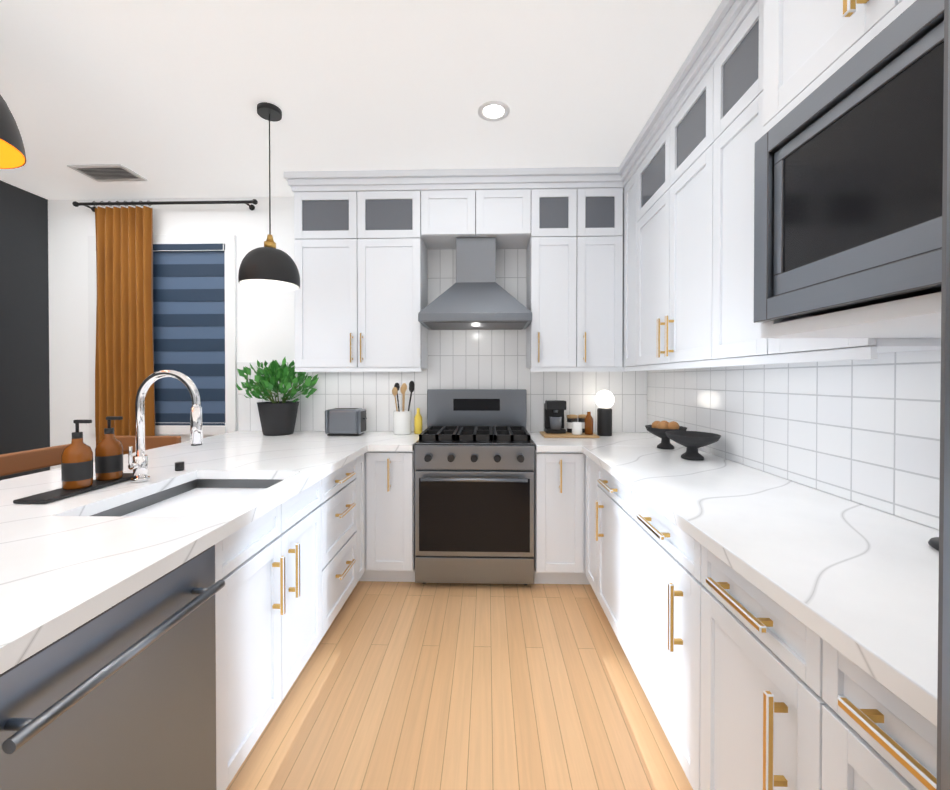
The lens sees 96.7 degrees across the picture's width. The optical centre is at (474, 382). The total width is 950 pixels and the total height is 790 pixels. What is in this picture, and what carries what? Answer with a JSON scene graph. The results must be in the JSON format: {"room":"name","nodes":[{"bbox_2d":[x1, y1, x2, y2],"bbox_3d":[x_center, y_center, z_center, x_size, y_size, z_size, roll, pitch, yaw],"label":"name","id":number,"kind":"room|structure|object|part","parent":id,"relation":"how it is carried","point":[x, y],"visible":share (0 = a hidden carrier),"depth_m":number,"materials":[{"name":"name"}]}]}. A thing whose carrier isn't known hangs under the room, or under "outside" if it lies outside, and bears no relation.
{"room":"kitchen","nodes":[
{"label":"kitchen","id":0,"kind":"room"},
{"bbox_2d":[0,180,49,479],"bbox_3d":[-3.546,-0.058,0.422,0.100,2.750,5.930,0,1,2],"label":"wall","id":1,"kind":"structure","parent":0,"point":[24,364],"depth_m":3.19,"materials":[{"name":"grey paint"}]},
{"bbox_2d":[48,196,526,469],"bbox_3d":[-1.038,-0.085,3.364,4.940,2.750,0.100,0,1,2],"label":"wall","id":2,"kind":"structure","parent":0,"point":[265,320],"depth_m":3.35,"materials":[{"name":"white paint"}]},
{"bbox_2d":[88,234,236,434],"bbox_3d":[-2.470,-0.375,3.331,1.180,1.570,0.040,0,1,2],"label":"window","id":3,"kind":"structure","parent":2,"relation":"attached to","point":[194,314],"depth_m":3.33,"materials":[{"name":"white"}]},
{"bbox_2d":[72,199,257,211],"bbox_3d":[-2.371,-1.374,3.275,1.440,0.044,0.126,0,1,2],"label":"curtain rod","id":4,"kind":"object","parent":2,"relation":"attached to","point":[149,203],"visible":1,"depth_m":3.23,"materials":[{"name":"black metal"}]},
{"bbox_2d":[95,206,154,454],"bbox_3d":[-2.707,-0.049,3.264,0.450,2.600,0.074,0,1,2],"label":"curtain","id":5,"kind":"object","parent":4,"relation":"hanging from","point":[124,363],"visible":0.56,"depth_m":3.25,"materials":[{"name":"orange fabric"}]},
{"bbox_2d":[291,180,427,371],"bbox_3d":[-0.818,-0.740,3.119,0.893,1.265,0.334,0,1,2],"label":"upper cabinet","id":6,"kind":"object","parent":2,"relation":"attached to","point":[361,254],"depth_m":2.96,"materials":[{"name":"white wood"}]},
{"bbox_2d":[237,249,646,431],"bbox_3d":[-0.277,-0.335,3.282,3.187,1.428,0.010,0,1,2],"label":"backsplash","id":7,"kind":"structure","parent":2,"relation":"attached to","point":[476,359],"depth_m":3.27,"materials":[{"name":"tile"}]},
{"bbox_2d":[418,237,531,329],"bbox_3d":[0.007,-0.713,3.019,0.752,0.620,0.484,0,1,2],"label":"range hood","id":8,"kind":"object","parent":2,"relation":"attached to","point":[475,296],"visible":1,"depth_m":2.90,"materials":[{"name":"silver metal"}]},
{"bbox_2d":[423,180,530,251],"bbox_3d":[0.009,-1.200,3.090,0.879,0.345,0.334,0,1,2],"label":"upper cabinet","id":9,"kind":"object","parent":2,"relation":"attached to","point":[452,209],"depth_m":2.93,"materials":[{"name":"white wood"}]},
{"bbox_2d":[523,176,618,371],"bbox_3d":[0.717,-0.740,3.043,0.653,1.265,0.395,0,1,2],"label":"upper cabinet","id":10,"kind":"object","parent":2,"relation":"attached to","point":[570,297],"depth_m":2.91,"materials":[{"name":"white wood"}]},
{"bbox_2d":[0,0,721,199],"bbox_3d":[-1.125,-1.453,0.388,4.940,0.040,6.030,0,1,2],"label":"ceiling","id":11,"kind":"structure","parent":0,"point":[164,98],"depth_m":2.05,"materials":[{"name":"white paint"}]},
{"bbox_2d":[0,95,25,168],"bbox_3d":[-1.953,-1.163,1.514,0.470,0.559,0.470,0,1,2],"label":"pendant light","id":12,"kind":"object","parent":11,"relation":"hanging from","point":[12,153],"visible":1,"depth_m":1.62,"materials":[{"name":"black metal"}]},
{"bbox_2d":[67,164,147,181],"bbox_3d":[-2.536,-1.449,2.925,0.370,0.011,0.220,0,1,2],"label":"ceiling vent","id":13,"kind":"object","parent":11,"relation":"in","point":[108,172],"visible":1,"depth_m":2.92,"materials":[{"name":"white metal"}]},
{"bbox_2d":[238,102,299,290],"bbox_3d":[-1.091,-0.983,2.247,0.298,0.931,0.298,0,1,2],"label":"dome pendant light","id":14,"kind":"object","parent":11,"relation":"hanging from","point":[269,266],"visible":1,"depth_m":2.19,"materials":[{"name":"black metal"}]},
{"bbox_2d":[478,101,509,121],"bbox_3d":[0.100,-1.445,2.254,0.170,0.007,0.170,0,1,2],"label":"recessed light","id":15,"kind":"object","parent":11,"relation":"in","point":[492,111],"visible":1,"depth_m":2.25,"materials":[{"name":"white plastic"}]},
{"bbox_2d":[226,581,692,789],"bbox_3d":[-1.125,1.347,0.413,4.940,0.060,6.030,0,1,2],"label":"floor","id":16,"kind":"structure","parent":0,"point":[431,686],"depth_m":1.72,"materials":[{"name":"brown wood"}]},
{"bbox_2d":[0,442,83,476],"bbox_3d":[-2.006,0.816,2.120,0.400,0.970,0.460,0,1,2],"label":"chair","id":17,"kind":"object","parent":16,"relation":"on","point":[20,461],"visible":0.02,"depth_m":2.07,"materials":[{"name":"brown leather"}]},
{"bbox_2d":[114,436,180,450],"bbox_3d":[-2.163,0.822,2.555,0.500,0.950,0.420,0,1,2],"label":"chair","id":18,"kind":"object","parent":16,"relation":"on","point":[151,442],"visible":0.08,"depth_m":2.73,"materials":[{"name":"brown leather"}]},
{"bbox_2d":[156,479,327,789],"bbox_3d":[-1.146,0.891,1.586,0.851,0.830,0.778,0,1,2],"label":"base cabinet","id":19,"kind":"object","parent":16,"relation":"on","point":[304,532],"depth_m":1.47,"materials":[{"name":"white wood"}]},
{"bbox_2d":[0,545,224,789],"bbox_3d":[-1.017,0.878,0.889,0.689,0.860,0.600,0,1,2],"label":"dishwasher","id":20,"kind":"object","parent":19,"relation":"in","point":[121,695],"visible":0.85,"depth_m":0.88,"materials":[{"name":"grey metal"}]},
{"bbox_2d":[328,459,359,627],"bbox_3d":[-1.127,0.885,2.230,0.851,0.830,0.624,0,1,2],"label":"base cabinet","id":21,"kind":"object","parent":16,"relation":"on","point":[344,484],"depth_m":2.25,"materials":[{"name":"white wood"}]},
{"bbox_2d":[360,455,375,580],"bbox_3d":[-1.087,0.882,2.594,0.910,0.830,0.200,0,1,2],"label":"base cabinet","id":22,"kind":"object","parent":16,"relation":"on","point":[367,462],"depth_m":2.66,"materials":[{"name":"white wood"}]},
{"bbox_2d":[376,447,414,581],"bbox_3d":[-0.527,0.859,2.975,0.296,0.870,0.635,0,1,2],"label":"base cabinet","id":23,"kind":"object","parent":16,"relation":"on","point":[395,471],"depth_m":2.67,"materials":[{"name":"white wood"}]},
{"bbox_2d":[0,443,367,673],"bbox_3d":[-1.313,0.399,1.423,1.224,0.077,2.455,0,1,2],"label":"countertop","id":24,"kind":"structure","parent":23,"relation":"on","point":[62,567],"depth_m":1.11,"materials":[{"name":"white stone"}]},
{"bbox_2d":[13,416,132,503],"bbox_3d":[-1.451,0.265,1.579,0.110,0.260,0.400,0,1,2],"label":"soap dispensers","id":25,"kind":"object","parent":24,"relation":"on","point":[77,466],"visible":1,"depth_m":1.54,"materials":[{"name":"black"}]},
{"bbox_2d":[128,370,202,481],"bbox_3d":[-1.232,0.171,1.668,0.282,0.446,0.106,0,1,2],"label":"faucet","id":26,"kind":"object","parent":24,"relation":"on","point":[138,466],"visible":1,"depth_m":1.68,"materials":[{"name":"silver metal"}]},
{"bbox_3d":[-1.322,0.374,1.891,0.036,0.035,0.036,0,1,2],"label":"sink button","id":27,"kind":"part","parent":24,"relation":"part of","materials":[{"name":"black plastic"}]},
{"bbox_2d":[84,475,307,526],"bbox_3d":[-1.021,0.541,1.578,0.504,0.234,0.660,0,1,2],"label":"sink","id":28,"kind":"object","parent":24,"relation":"in","point":[242,496],"depth_m":1.66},
{"bbox_2d":[188,431,422,450],"bbox_3d":[-1.129,0.404,2.983,1.500,0.040,0.673,0,1,2],"label":"countertop","id":29,"kind":"structure","parent":23,"relation":"on","point":[376,440],"depth_m":2.86,"materials":[{"name":"white stone"}]},
{"bbox_2d":[257,401,298,435],"bbox_3d":[-1.455,0.263,3.129,0.292,0.235,0.292,0,1,2],"label":"plant pot","id":30,"kind":"object","parent":29,"relation":"on","point":[278,419],"visible":0.96,"depth_m":3.03,"materials":[{"name":"black ceramic"}]},
{"bbox_2d":[235,357,318,402],"bbox_3d":[-1.460,-0.013,3.104,0.567,0.366,0.384,0,1,2],"label":"foliage","id":31,"kind":"object","parent":30,"relation":"in","point":[274,372],"visible":0.9,"depth_m":3.07,"materials":[{"name":"green plant"}]},
{"bbox_2d":[325,408,366,435],"bbox_3d":[-0.936,0.285,3.099,0.280,0.192,0.170,0,1,2],"label":"toaster","id":32,"kind":"object","parent":29,"relation":"on","point":[345,421],"visible":1,"depth_m":3.02,"materials":[{"name":"silver metal"}]},
{"bbox_2d":[392,381,414,434],"bbox_3d":[-0.529,0.182,3.141,0.161,0.395,0.132,0,1,2],"label":"utensil crock","id":33,"kind":"object","parent":29,"relation":"on","point":[402,422],"visible":1,"depth_m":3.10,"materials":[{"name":"white ceramic"}]},
{"bbox_2d":[414,408,421,433],"bbox_3d":[-0.424,0.285,3.159,0.060,0.190,0.060,0,1,2],"label":"oil bottle","id":34,"kind":"object","parent":29,"relation":"on","point":[418,423],"visible":0.96,"depth_m":3.14,"materials":[{"name":"yellow glass"}]},
{"bbox_2d":[414,389,534,584],"bbox_3d":[0.004,0.674,2.912,0.752,1.240,0.697,0,1,2],"label":"range","id":35,"kind":"object","parent":16,"relation":"on","point":[474,458],"visible":1,"depth_m":2.63,"materials":[{"name":"silver metal"}]},
{"bbox_2d":[530,436,583,583],"bbox_3d":[0.538,0.859,2.944,0.297,0.870,0.634,0,1,2],"label":"base cabinet","id":36,"kind":"object","parent":16,"relation":"on","point":[553,456],"depth_m":2.64,"materials":[{"name":"white wood"}]},
{"bbox_2d":[540,431,598,437],"bbox_3d":[0.673,0.374,3.048,0.380,0.014,0.260,0,1,2],"label":"tray","id":37,"kind":"object","parent":36,"relation":"on","point":[544,434],"visible":0.79,"depth_m":2.94,"materials":[{"name":"brown wood"}]},
{"bbox_2d":[544,400,565,432],"bbox_3d":[0.584,0.247,3.084,0.140,0.235,0.150,0,1,2],"label":"coffee maker","id":38,"kind":"object","parent":37,"relation":"on","point":[554,416],"visible":1,"depth_m":3.03,"materials":[{"name":"black plastic"}]},
{"bbox_2d":[567,414,581,432],"bbox_3d":[0.758,0.299,3.110,0.165,0.130,0.081,0,1,-4],"label":"jar","id":39,"kind":"object","parent":37,"relation":"on","point":[569,417],"depth_m":3.09,"materials":[{"name":"clear"}]},
{"bbox_2d":[569,420,584,434],"bbox_3d":[0.722,0.324,2.986,0.072,0.085,0.071,0,1,2],"label":"jar","id":40,"kind":"object","parent":37,"relation":"on","point":[579,424],"depth_m":2.98,"materials":[{"name":"white ceramic"}]},
{"bbox_2d":[582,412,592,434],"bbox_3d":[0.806,0.285,2.993,0.060,0.160,0.059,0,1,2],"label":"bottle","id":41,"kind":"object","parent":37,"relation":"on","point":[588,419],"depth_m":2.97,"materials":[{"name":"brown glass"}]},
{"bbox_2d":[595,390,613,435],"bbox_3d":[0.939,0.218,3.058,0.132,0.326,0.132,0,1,2],"label":"globe lamp","id":42,"kind":"object","parent":36,"relation":"on","point":[604,399],"visible":1,"depth_m":3.02,"materials":[{"name":"black"}]},
{"bbox_2d":[572,448,699,594],"bbox_3d":[0.953,0.863,2.449,0.674,0.870,0.370,0,1,2],"label":"base cabinet","id":43,"kind":"object","parent":16,"relation":"on","point":[583,459],"depth_m":2.57,"materials":[{"name":"white wood"}]},
{"bbox_2d":[596,456,767,642],"bbox_3d":[0.971,0.867,2.043,0.614,0.870,0.671,0,1,2],"label":"base cabinet","id":44,"kind":"object","parent":16,"relation":"on","point":[611,471],"depth_m":2.03,"materials":[{"name":"white wood"}]},
{"bbox_2d":[645,420,686,448],"bbox_3d":[1.127,0.307,2.498,0.225,0.158,0.250,0,1,2],"label":"footed bowl","id":45,"kind":"object","parent":44,"relation":"on","point":[658,428],"visible":0.88,"depth_m":2.45,"materials":[{"name":"black ceramic"}]},
{"bbox_2d":[665,431,720,459],"bbox_3d":[1.118,0.326,2.174,0.252,0.125,0.280,0,1,2],"label":"footed bowl","id":46,"kind":"object","parent":44,"relation":"on","point":[692,441],"visible":1,"depth_m":2.14,"materials":[{"name":"black ceramic"}]},
{"bbox_2d":[620,480,903,769],"bbox_3d":[0.954,0.872,1.478,0.614,0.870,0.690,0,1,2],"label":"base cabinet","id":47,"kind":"object","parent":16,"relation":"on","point":[656,512],"depth_m":1.47,"materials":[{"name":"white wood"}]},
{"bbox_2d":[684,524,938,789],"bbox_3d":[0.940,0.877,0.974,0.614,0.870,0.547,0,1,2],"label":"base cabinet","id":48,"kind":"object","parent":16,"relation":"on","point":[773,632],"depth_m":1.02,"materials":[{"name":"white wood"}]},
{"bbox_2d":[928,537,938,550],"bbox_3d":[1.168,0.163,0.990,0.142,0.473,0.142,0,1,2],"label":"paper towel holder","id":49,"kind":"object","parent":48,"relation":"on","point":[933,542],"visible":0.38,"depth_m":1.02,"materials":[{"name":"black"}]},
{"bbox_2d":[784,600,937,789],"bbox_3d":[0.928,0.880,0.592,0.614,0.870,0.449,0,1,2],"label":"base cabinet","id":50,"kind":"object","parent":16,"relation":"on","point":[861,676],"depth_m":0.70,"materials":[{"name":"white wood"}]},
{"bbox_2d":[936,0,949,789],"bbox_3d":[0.762,0.432,-0.105,0.897,1.780,0.910,0,1,2],"label":"refrigerator","id":51,"kind":"object","parent":16,"relation":"on","point":[943,736],"visible":1,"depth_m":0.35,"materials":[{"name":"grey metal"}]},
{"bbox_2d":[615,156,638,367],"bbox_3d":[1.127,-0.737,2.753,0.345,1.265,0.324,0,1,2],"label":"upper cabinet","id":52,"kind":"object","parent":0,"relation":"attached to","point":[627,178],"depth_m":2.83,"materials":[{"name":"white wood"}]},
{"bbox_2d":[639,124,662,367],"bbox_3d":[1.147,-0.734,2.405,0.284,1.265,0.599,0,1,2],"label":"upper cabinet","id":53,"kind":"object","parent":0,"relation":"attached to","point":[640,257],"depth_m":2.45,"materials":[{"name":"white wood"}]},
{"bbox_2d":[659,68,730,367],"bbox_3d":[1.134,-0.730,1.957,0.284,1.265,0.529,0,1,2],"label":"upper cabinet","id":54,"kind":"object","parent":0,"relation":"attached to","point":[679,206],"depth_m":2.06,"materials":[{"name":"white wood"}]},
{"bbox_2d":[699,0,810,363],"bbox_3d":[1.123,-0.726,1.574,0.284,1.265,0.466,0,1,2],"label":"upper cabinet","id":55,"kind":"object","parent":0,"relation":"attached to","point":[725,72],"depth_m":1.66,"materials":[{"name":"white wood"}]},
{"bbox_2d":[751,0,915,147],"bbox_3d":[0.967,-0.971,0.686,0.544,0.760,0.675,0,1,2],"label":"upper cabinet","id":56,"kind":"object","parent":0,"relation":"attached to","point":[799,44],"depth_m":0.92,"materials":[{"name":"white wood"}]},
{"bbox_2d":[754,0,943,322],"bbox_3d":[0.926,-0.361,0.701,0.516,0.436,0.638,0,1,2],"label":"microwave","id":57,"kind":"object","parent":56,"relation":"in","point":[848,174],"visible":1,"depth_m":0.75,"materials":[{"name":"grey"}]},
{"bbox_2d":[751,0,940,359],"bbox_3d":[1.113,-0.723,1.240,0.284,1.265,0.432,0,1,2],"label":"upper cabinet","id":58,"kind":"object","parent":0,"relation":"attached to","point":[913,323],"depth_m":1.02,"materials":[{"name":"white wood"}]},
{"bbox_3d":[1.292,-0.057,0.279,0.100,2.750,5.930,0,1,2],"label":"wall","id":59,"kind":"structure","parent":0,"visible":0},
{"bbox_2d":[647,349,940,529],"bbox_3d":[1.280,0.098,1.798,0.010,0.588,2.891,0,1,2],"label":"backsplash","id":60,"kind":"structure","parent":59,"relation":"attached to","point":[866,432],"depth_m":1.50,"materials":[{"name":"tile"}]}
]}

